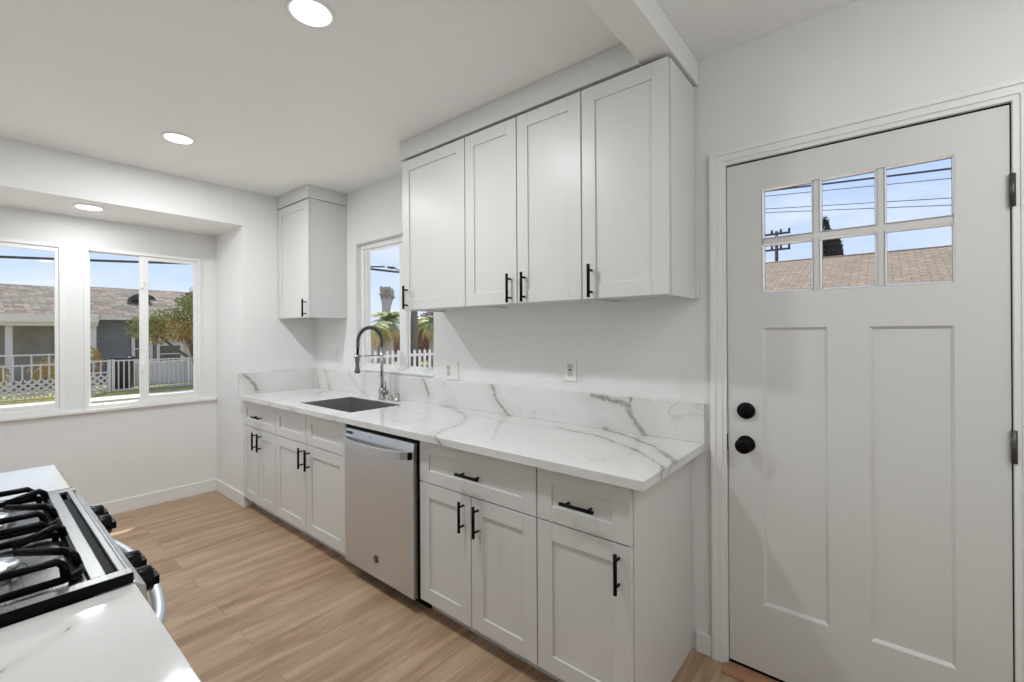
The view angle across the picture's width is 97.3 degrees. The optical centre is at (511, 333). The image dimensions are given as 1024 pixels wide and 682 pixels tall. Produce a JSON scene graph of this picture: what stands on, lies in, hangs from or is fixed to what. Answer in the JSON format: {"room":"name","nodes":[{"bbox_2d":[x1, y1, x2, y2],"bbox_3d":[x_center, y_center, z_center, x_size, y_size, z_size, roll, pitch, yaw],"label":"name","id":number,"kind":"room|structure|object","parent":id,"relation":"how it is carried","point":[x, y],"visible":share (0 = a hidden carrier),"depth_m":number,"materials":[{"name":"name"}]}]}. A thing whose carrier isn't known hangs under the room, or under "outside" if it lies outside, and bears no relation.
{"room":"kitchen","nodes":[
{"label":"kitchen","id":0,"kind":"room"},
{"bbox_2d":[0,389,192,407],"bbox_3d":[-2.768,1.882,23.098,1.000,0.200,52.000,0,0,40],"label":"sidewalk","id":1,"kind":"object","parent":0,"point":[132,396],"depth_m":12.61,"materials":[{"name":"concrete"}]},
{"bbox_2d":[0,137,315,505],"bbox_3d":[-2.908,0.124,3.366,0.750,2.568,2.580,0,0,40],"label":"wall","id":2,"kind":"structure","parent":0,"point":[106,456],"depth_m":3.56,"materials":[{"name":"white paint"}]},
{"bbox_2d":[0,237,64,417],"bbox_3d":[-3.548,-0.039,3.033,0.087,1.227,0.752,0,0,40],"label":"window","id":3,"kind":"structure","parent":2,"relation":"in","point":[59,405],"depth_m":3.27,"materials":[{"name":"white plastic"}]},
{"bbox_2d":[72,204,104,210],"bbox_3d":[-2.920,-0.868,3.108,0.166,0.008,0.166,0,0,40],"label":"recessed light","id":4,"kind":"object","parent":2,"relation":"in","point":[80,206],"visible":1,"depth_m":3.09,"materials":[{"name":"white"}]},
{"bbox_2d":[0,397,216,421],"bbox_3d":[-3.248,0.586,3.317,0.030,0.024,1.868,0,0,40],"label":"trim","id":5,"kind":"structure","parent":2,"relation":"attached to","point":[210,398],"depth_m":3.44,"materials":[{"name":"white paint"}]},
{"bbox_2d":[83,246,200,409],"bbox_3d":[-3.002,-0.042,3.692,0.087,1.227,0.750,0,0,40],"label":"window","id":6,"kind":"structure","parent":2,"relation":"in","point":[144,397],"depth_m":3.66,"materials":[{"name":"white plastic"}]},
{"bbox_2d":[93,478,251,514],"bbox_3d":[-2.988,1.356,3.149,0.637,0.105,1.935,0,0,40],"label":"baseboard","id":7,"kind":"structure","parent":2,"relation":"attached to","point":[149,499],"depth_m":3.73,"materials":[{"name":"white paint"}]},
{"bbox_2d":[238,368,314,394],"bbox_3d":[-1.999,0.405,3.857,0.020,0.171,0.624,0,0,40],"label":"backsplash","id":8,"kind":"structure","parent":2,"relation":"attached to","point":[267,381],"depth_m":3.83,"materials":[{"name":"stone"}]},
{"bbox_2d":[0,360,432,404],"bbox_3d":[-8.017,1.847,27.437,12.580,0.220,52.000,0,0,40],"label":"lawn","id":9,"kind":"structure","parent":0,"point":[9,401],"depth_m":13.68,"materials":[{"name":"green plant"}]},
{"bbox_2d":[0,362,10,388],"bbox_3d":[-14.494,1.228,12.531,0.750,1.072,0.740,0,0,40],"label":"shrub","id":10,"kind":"object","parent":9,"relation":"on","point":[3,364],"visible":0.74,"depth_m":12.70,"materials":[{"name":"yellow plant"}]},
{"bbox_2d":[0,354,54,400],"bbox_3d":[-14.110,1.178,11.114,0.070,1.235,5.150,0,0,40],"label":"fence","id":11,"kind":"object","parent":9,"relation":"on","point":[30,355],"visible":0.66,"depth_m":12.22,"materials":[{"name":"grey paint"}]},
{"bbox_2d":[26,357,54,391],"bbox_3d":[-13.844,1.227,13.313,0.773,1.068,0.772,0,0,40],"label":"shrub","id":12,"kind":"object","parent":9,"relation":"on","point":[45,369],"visible":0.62,"depth_m":13.27,"materials":[{"name":"yellow plant"}]},
{"bbox_2d":[0,284,192,388],"bbox_3d":[-17.536,-0.102,19.080,9.580,3.780,15.000,0,0,40],"label":"house","id":13,"kind":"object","parent":9,"relation":"on","point":[26,311],"visible":0.38,"depth_m":16.40,"materials":[{"name":"grey"}]},
{"bbox_2d":[128,294,155,300],"bbox_3d":[-15.557,-1.493,18.800,1.200,0.256,0.840,0,0,40],"label":"roof vent","id":14,"kind":"object","parent":13,"relation":"attached to","point":[135,297],"depth_m":18.54,"materials":[{"name":"grey metal"}]},
{"bbox_2d":[90,344,104,389],"bbox_3d":[-13.047,1.046,13.962,0.593,1.421,0.592,0,0,10],"label":"shrub","id":15,"kind":"object","parent":9,"relation":"on","point":[95,357],"visible":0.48,"depth_m":14.00,"materials":[{"name":"yellow plant"}]},
{"bbox_2d":[90,360,110,393],"bbox_3d":[-12.270,1.299,13.337,0.070,1.015,0.580,0,0,40],"label":"fence","id":16,"kind":"object","parent":9,"relation":"on","point":[107,377],"visible":0.69,"depth_m":13.39,"materials":[{"name":"grey paint"}]},
{"bbox_2d":[108,356,135,388],"bbox_3d":[-12.579,1.244,14.533,0.700,1.020,0.700,0,0,40],"label":"trash bin","id":17,"kind":"object","parent":9,"relation":"on","point":[117,357],"visible":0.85,"depth_m":14.32,"materials":[{"name":"grey plastic"}]},
{"bbox_2d":[111,357,192,391],"bbox_3d":[-10.225,1.261,15.811,0.070,0.960,5.800,0,0,40],"label":"fence","id":18,"kind":"object","parent":9,"relation":"on","point":[186,358],"visible":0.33,"depth_m":14.41,"materials":[{"name":"grey paint"}]},
{"bbox_2d":[123,287,192,361],"bbox_3d":[-11.390,-0.063,16.237,1.717,3.664,4.009,0,0,40],"label":"tree","id":19,"kind":"object","parent":9,"relation":"on","point":[186,329],"visible":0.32,"depth_m":15.52,"materials":[{"name":"green plant"}]},
{"bbox_2d":[135,360,192,384],"bbox_3d":[-11.384,1.359,16.919,0.200,0.780,4.500,0,0,40],"label":"wall","id":20,"kind":"structure","parent":9,"relation":"on","point":[175,361],"depth_m":15.83,"materials":[{"name":"white"}]},
{"bbox_2d":[371,321,390,363],"bbox_3d":[-6.026,0.598,19.738,1.837,2.256,1.657,0,0,40],"label":"palm tree","id":21,"kind":"object","parent":9,"relation":"on","point":[375,339],"visible":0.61,"depth_m":19.54,"materials":[{"name":"green plant"}]},
{"bbox_2d":[379,286,395,358],"bbox_3d":[-6.671,-0.408,24.039,0.826,4.282,0.929,0,0,40],"label":"palm tree","id":22,"kind":"object","parent":9,"relation":"on","point":[386,295],"visible":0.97,"depth_m":23.82,"materials":[{"name":"green plant"}]},
{"bbox_2d":[378,338,399,361],"bbox_3d":[-5.138,0.733,31.540,0.280,1.980,16.000,0,0,40],"label":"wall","id":23,"kind":"structure","parent":9,"relation":"on","point":[396,344],"depth_m":28.64,"materials":[{"name":"brown"}]},
{"bbox_2d":[371,311,411,363],"bbox_3d":[-5.967,0.313,21.815,2.426,2.829,2.292,0,0,40],"label":"palm tree","id":24,"kind":"object","parent":9,"relation":"on","point":[394,331],"visible":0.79,"depth_m":21.57,"materials":[{"name":"green plant"}]},
{"bbox_2d":[410,311,417,365],"bbox_3d":[-4.758,-1.630,23.692,1.579,6.689,1.586,0,0,-9],"label":"tree","id":25,"kind":"object","parent":9,"relation":"on","point":[414,314],"visible":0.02,"depth_m":22.90,"materials":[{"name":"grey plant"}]},
{"bbox_2d":[418,315,433,363],"bbox_3d":[-4.484,0.305,25.314,2.648,2.830,2.469,0,0,40],"label":"palm tree","id":26,"kind":"object","parent":9,"relation":"on","point":[428,332],"visible":0.51,"depth_m":24.98,"materials":[{"name":"green plant"}]},
{"bbox_2d":[418,312,433,359],"bbox_3d":[-3.903,0.027,31.298,1.820,3.390,7.480,0,0,40],"label":"house","id":27,"kind":"structure","parent":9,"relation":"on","point":[423,345],"depth_m":28.80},
{"bbox_2d":[109,490,741,681],"bbox_3d":[-0.720,1.453,1.647,6.300,0.120,2.710,0,0,40],"label":"floor","id":28,"kind":"structure","parent":0,"point":[250,596],"depth_m":2.24,"materials":[{"name":"brown wood"}]},
{"bbox_2d":[0,487,166,627],"bbox_3d":[-1.195,0.908,0.909,0.774,0.976,0.742,0,0,40],"label":"range","id":29,"kind":"object","parent":28,"relation":"on","point":[58,550],"visible":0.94,"depth_m":0.94,"materials":[{"name":"silver metal"}]},
{"bbox_2d":[114,539,166,623],"bbox_3d":[-1.008,0.885,1.135,0.763,0.580,0.157,0,0,40],"label":"handle","id":30,"kind":"object","parent":29,"relation":"in","point":[157,596],"depth_m":1.04,"materials":[{"name":"silver metal"}]},
{"bbox_2d":[243,400,285,522],"bbox_3d":[-1.765,0.964,3.675,0.601,0.874,0.645,0,0,40],"label":"base cabinet","id":31,"kind":"object","parent":28,"relation":"on","point":[259,420],"visible":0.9,"depth_m":3.43,"materials":[{"name":"white paint"}]},
{"bbox_2d":[276,408,346,556],"bbox_3d":[-1.167,0.960,3.180,0.953,0.874,0.645,0,0,40],"label":"base cabinet","id":32,"kind":"object","parent":28,"relation":"on","point":[310,450],"visible":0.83,"depth_m":2.93,"materials":[{"name":"white paint"}]},
{"bbox_2d":[237,368,705,491],"bbox_3d":[-0.687,0.414,2.781,3.414,0.206,0.650,0,0,40],"label":"countertop","id":33,"kind":"structure","parent":32,"relation":"on","point":[634,443],"depth_m":2.27,"materials":[{"name":"stone"}]},
{"bbox_2d":[304,397,398,412],"bbox_3d":[-1.115,0.612,3.114,0.659,0.246,0.394,0,0,40],"label":"sink","id":34,"kind":"object","parent":33,"relation":"in","point":[348,404],"visible":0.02,"depth_m":3.36,"materials":[{"name":"silver metal"}]},
{"bbox_2d":[354,326,387,398],"bbox_3d":[-1.013,0.214,3.244,0.082,0.539,0.250,0,0,40],"label":"faucet","id":35,"kind":"object","parent":33,"relation":"on","point":[383,391],"visible":1,"depth_m":3.29,"materials":[{"name":"silver metal"}]},
{"bbox_2d":[394,393,400,400],"bbox_3d":[-0.822,0.455,3.219,0.048,0.055,0.048,0,0,40],"label":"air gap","id":36,"kind":"object","parent":33,"relation":"on","point":[396,395],"visible":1,"depth_m":3.21,"materials":[{"name":"silver metal"}]},
{"bbox_2d":[343,424,431,607],"bbox_3d":[-0.554,0.957,2.621,0.652,0.871,0.673,0,0,40],"label":"dishwasher","id":37,"kind":"object","parent":28,"relation":"on","point":[382,470],"visible":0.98,"depth_m":2.37,"materials":[{"name":"silver metal"}]},
{"bbox_2d":[416,441,431,607],"bbox_3d":[-0.521,0.957,2.658,0.650,0.869,0.574,0,0,40],"label":"gasket","id":38,"kind":"object","parent":37,"relation":"in","point":[418,566],"depth_m":2.24,"materials":[{"name":"rubber"}]},
{"bbox_2d":[420,441,548,675],"bbox_3d":[0.002,0.952,2.213,0.718,0.874,0.645,0,0,40],"label":"base cabinet","id":39,"kind":"object","parent":28,"relation":"on","point":[479,543],"visible":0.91,"depth_m":1.96,"materials":[{"name":"white paint"}]},
{"bbox_2d":[537,461,691,681],"bbox_3d":[0.431,0.950,1.859,0.396,0.874,0.645,0,0,40],"label":"base cabinet","id":40,"kind":"object","parent":28,"relation":"on","point":[615,566],"visible":0.81,"depth_m":1.66,"materials":[{"name":"white paint"}]},
{"bbox_3d":[-1.715,0.962,1.270,0.483,0.874,0.645,0,0,40],"label":"base cabinet","id":41,"kind":"object","parent":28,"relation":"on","visible":0},
{"bbox_2d":[0,465,69,500],"bbox_3d":[-1.722,0.504,1.268,0.488,0.035,0.652,0,0,40],"label":"countertop","id":42,"kind":"structure","parent":41,"relation":"on","point":[48,478],"depth_m":1.49,"materials":[{"name":"stone"}]},
{"bbox_3d":[-0.637,0.955,0.378,0.750,0.874,0.645,0,0,40],"label":"base cabinet","id":43,"kind":"object","parent":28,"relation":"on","visible":0},
{"bbox_2d":[0,584,201,681],"bbox_3d":[-0.636,0.497,0.370,0.774,0.035,0.652,0,0,40],"label":"countertop","id":44,"kind":"structure","parent":43,"relation":"on","point":[116,635],"depth_m":0.69,"materials":[{"name":"stone"}]},
{"bbox_2d":[0,0,859,197],"bbox_3d":[-0.775,-1.234,1.681,6.400,0.120,2.710,0,0,40],"label":"ceiling","id":45,"kind":"structure","parent":0,"point":[273,104],"depth_m":2.00,"materials":[{"name":"white paint"}]},
{"bbox_2d":[161,132,194,144],"bbox_3d":[-1.991,-1.162,2.688,0.166,0.008,0.166,0,0,40],"label":"recessed light","id":46,"kind":"object","parent":45,"relation":"in","point":[178,138],"visible":1,"depth_m":2.67,"materials":[{"name":"white plastic"}]},
{"bbox_2d":[285,0,334,28],"bbox_3d":[-0.735,-1.170,1.645,0.166,0.008,0.166,0,0,40],"label":"recessed light","id":47,"kind":"object","parent":45,"relation":"in","point":[310,13],"visible":1,"depth_m":1.64,"materials":[{"name":"white"}]},
{"bbox_2d":[584,0,697,86],"bbox_3d":[-0.028,-1.126,1.043,0.127,0.106,2.479,0,0,40],"label":"beam","id":48,"kind":"structure","parent":45,"relation":"attached to","point":[642,26],"depth_m":1.63,"materials":[{"name":"white paint"}]},
{"bbox_2d":[316,0,1023,648],"bbox_3d":[0.094,0.105,2.642,6.300,2.568,0.130,0,0,40],"label":"wall","id":49,"kind":"structure","parent":0,"point":[860,58],"depth_m":1.94,"materials":[{"name":"white paint"}]},
{"bbox_2d":[278,198,346,319],"bbox_3d":[-1.709,-0.593,3.806,0.540,0.936,0.366,0,0,40],"label":"upper cabinet","id":50,"kind":"object","parent":49,"relation":"attached to","point":[312,233],"visible":1,"depth_m":3.67,"materials":[{"name":"white paint"}]},
{"bbox_2d":[277,184,346,209],"bbox_3d":[-1.701,-1.116,3.819,0.547,0.101,0.335,0,0,40],"label":"trim","id":51,"kind":"structure","parent":50,"relation":"attached to","point":[307,191],"depth_m":3.65,"materials":[{"name":"white paint"}]},
{"bbox_2d":[332,349,335,361],"bbox_3d":[-1.546,0.193,3.907,0.070,0.115,0.010,0,0,40],"label":"wall switch","id":52,"kind":"object","parent":49,"relation":"attached to","point":[333,350],"visible":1,"depth_m":3.90,"materials":[{"name":"white plastic"}]},
{"bbox_2d":[360,236,433,375],"bbox_3d":[-0.877,-0.219,3.422,0.963,1.031,0.122,0,0,40],"label":"window","id":53,"kind":"structure","parent":49,"relation":"in","point":[405,367],"depth_m":3.52,"materials":[{"name":"white plastic"}]},
{"bbox_2d":[402,138,494,311],"bbox_3d":[-0.372,-0.598,2.701,0.546,0.912,0.366,0,0,40],"label":"upper cabinet","id":54,"kind":"object","parent":49,"relation":"attached to","point":[433,182],"visible":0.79,"depth_m":2.58,"materials":[{"name":"white paint"}]},
{"bbox_2d":[446,361,458,379],"bbox_3d":[-0.395,0.244,2.955,0.117,0.117,0.010,0,0,40],"label":"outlet","id":55,"kind":"object","parent":49,"relation":"attached to","point":[452,373],"visible":1,"depth_m":2.95,"materials":[{"name":"white plastic"}]},
{"bbox_2d":[447,365,449,375],"bbox_3d":[-0.419,0.244,2.971,0.033,0.068,0.002,0,0,40],"label":"receptacle","id":56,"kind":"object","parent":55,"relation":"attached to","point":[448,366],"depth_m":2.97,"materials":[{"name":"grey plastic"}]},
{"bbox_2d":[314,368,705,442],"bbox_3d":[-0.486,0.395,3.024,3.414,0.171,0.020,0,0,40],"label":"backsplash","id":57,"kind":"structure","parent":49,"relation":"attached to","point":[671,419],"depth_m":2.45,"materials":[{"name":"stone"}]},
{"bbox_2d":[465,91,608,308],"bbox_3d":[0.116,-0.601,2.297,0.718,0.912,0.366,0,0,40],"label":"upper cabinet","id":58,"kind":"object","parent":49,"relation":"attached to","point":[523,173],"visible":0.88,"depth_m":2.15,"materials":[{"name":"white paint"}]},
{"bbox_2d":[400,43,642,161],"bbox_3d":[0.010,-1.122,2.406,1.550,0.111,0.332,0,0,40],"label":"soffit","id":59,"kind":"structure","parent":58,"relation":"attached to","point":[615,61],"depth_m":2.13,"materials":[{"name":"white paint"}]},
{"bbox_2d":[564,358,576,381],"bbox_3d":[0.308,0.193,2.374,0.074,0.120,0.010,0,0,40],"label":"outlet","id":60,"kind":"object","parent":49,"relation":"attached to","point":[570,365],"visible":1,"depth_m":2.37,"materials":[{"name":"white plastic"}]},
{"bbox_2d":[567,363,572,376],"bbox_3d":[0.306,0.193,2.372,0.033,0.068,0.002,0,0,40],"label":"receptacle","id":61,"kind":"object","parent":60,"relation":"attached to","point":[569,365],"depth_m":2.37,"materials":[{"name":"grey plastic"}]},
{"bbox_2d":[581,56,694,302],"bbox_3d":[0.541,-0.604,1.946,0.384,0.912,0.366,0,0,40],"label":"upper cabinet","id":62,"kind":"object","parent":49,"relation":"attached to","point":[638,182],"visible":0.97,"depth_m":1.82,"materials":[{"name":"white paint"}]},
{"bbox_2d":[694,87,699,298],"bbox_3d":[0.801,-0.606,1.950,0.012,0.912,0.029,0,0,40],"label":"trim","id":63,"kind":"structure","parent":62,"relation":"attached to","point":[696,90],"depth_m":1.94,"materials":[{"name":"white paint"}]},
{"bbox_2d":[696,630,711,657],"bbox_3d":[0.831,1.339,1.944,0.068,0.090,0.014,0,0,40],"label":"baseboard","id":64,"kind":"structure","parent":49,"relation":"attached to","point":[703,640],"depth_m":1.94,"materials":[{"name":"white paint"}]},
{"bbox_2d":[709,76,1023,681],"bbox_3d":[1.232,0.308,1.650,0.934,2.147,0.200,0,0,40],"label":"door","id":65,"kind":"structure","parent":49,"relation":"in","point":[867,442],"depth_m":1.59,"materials":[{"name":"white paint"}]},
{"bbox_3d":[19.091,1.778,6.411,30.840,0.100,29.860,0,0,40],"label":"patio","id":66,"kind":"object","parent":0,"visible":0},
{"bbox_2d":[765,228,790,260],"bbox_3d":[8.232,-0.719,13.991,0.761,5.035,0.126,0,0,40],"label":"utility pole","id":67,"kind":"object","parent":66,"relation":"on","point":[776,233],"visible":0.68,"depth_m":13.95,"materials":[{"name":"grey wood"}]},
{"bbox_2d":[823,215,843,256],"bbox_3d":[9.105,-0.791,12.750,0.911,5.167,0.934,0,0,-33],"label":"cypress tree","id":68,"kind":"object","parent":66,"relation":"on","point":[832,247],"visible":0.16,"depth_m":12.63,"materials":[{"name":"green plant"}]},
{"bbox_2d":[765,245,951,290],"bbox_3d":[7.788,0.080,8.652,11.900,3.435,6.400,0,0,40],"label":"roof","id":69,"kind":"object","parent":66,"relation":"on","point":[926,264],"visible":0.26,"depth_m":8.06,"materials":[{"name":"beige"}]},
{"label":"outside","id":70,"kind":"structure","parent":0,"visible":0},
{"bbox_2d":[370,268,398,271],"bbox_3d":[-4.939,-3.919,26.168,0.060,1.139,14.007,0,0,40],"label":"cable","id":71,"kind":"object","parent":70,"point":[370,268],"visible":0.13,"depth_m":23.93,"materials":[{"name":"grey plastic"}]},
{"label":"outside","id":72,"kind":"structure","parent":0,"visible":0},
{"bbox_2d":[370,269,398,272],"bbox_3d":[-4.937,-3.451,26.167,0.060,0.316,14.001,0,0,40],"label":"cable","id":73,"kind":"object","parent":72,"point":[370,269],"visible":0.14,"depth_m":23.92,"materials":[{"name":"grey plastic"}]},
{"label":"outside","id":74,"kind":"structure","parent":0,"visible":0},
{"bbox_2d":[769,168,950,191],"bbox_3d":[8.948,-3.759,10.791,20.003,1.415,0.048,0,0,40],"label":"cable","id":75,"kind":"object","parent":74,"point":[943,169],"visible":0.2,"depth_m":10.99,"materials":[{"name":"grey plastic"}]},
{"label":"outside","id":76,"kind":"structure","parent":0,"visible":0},
{"bbox_2d":[765,178,950,196],"bbox_3d":[8.949,-3.564,10.791,20.001,1.812,0.018,0,0,40],"label":"cable","id":77,"kind":"object","parent":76,"point":[945,178],"visible":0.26,"depth_m":11.08,"materials":[{"name":"grey plastic"}]},
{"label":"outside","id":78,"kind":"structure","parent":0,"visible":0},
{"bbox_2d":[769,198,948,208],"bbox_3d":[8.951,-3.152,10.791,20.002,2.288,0.018,0,0,40],"label":"cable","id":79,"kind":"object","parent":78,"point":[935,198],"visible":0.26,"depth_m":11.08,"materials":[{"name":"grey plastic"}]},
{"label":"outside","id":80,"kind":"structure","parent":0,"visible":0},
{"bbox_2d":[765,205,949,212],"bbox_3d":[8.952,-3.011,10.791,20.002,2.605,0.018,0,0,40],"label":"cable","id":81,"kind":"object","parent":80,"point":[931,205],"visible":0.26,"depth_m":11.00,"materials":[{"name":"grey plastic"}]},
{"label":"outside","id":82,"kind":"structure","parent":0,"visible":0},
{"bbox_3d":[1.174,1.891,13.350,5.600,0.100,42.000,0,0,40],"label":"driveway","id":83,"kind":"object","parent":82,"visible":0},
{"bbox_2d":[371,349,433,367],"bbox_3d":[-1.947,1.147,13.308,0.050,1.425,7.038,0,0,40],"label":"picket fence","id":84,"kind":"object","parent":83,"relation":"on","point":[419,354],"visible":0.07,"depth_m":12.38,"materials":[{"name":"white wood"}]},
{"bbox_3d":[-3.288,1.890,17.039,5.880,0.100,42.000,0,0,40],"label":"lawn","id":85,"kind":"structure","parent":0,"visible":0},
{"bbox_3d":[-16.903,-1.082,4.929,0.284,6.050,0.299,0,0,40],"label":"utility pole","id":86,"kind":"object","parent":85,"relation":"on","visible":0},
{"bbox_2d":[0,255,384,266],"bbox_3d":[-11.019,-2.087,11.739,0.070,1.360,18.004,0,0,40],"label":"cable","id":87,"kind":"object","parent":86,"relation":"attached to","point":[1,256],"visible":0.32,"depth_m":11.86,"materials":[{"name":"grey plastic"}]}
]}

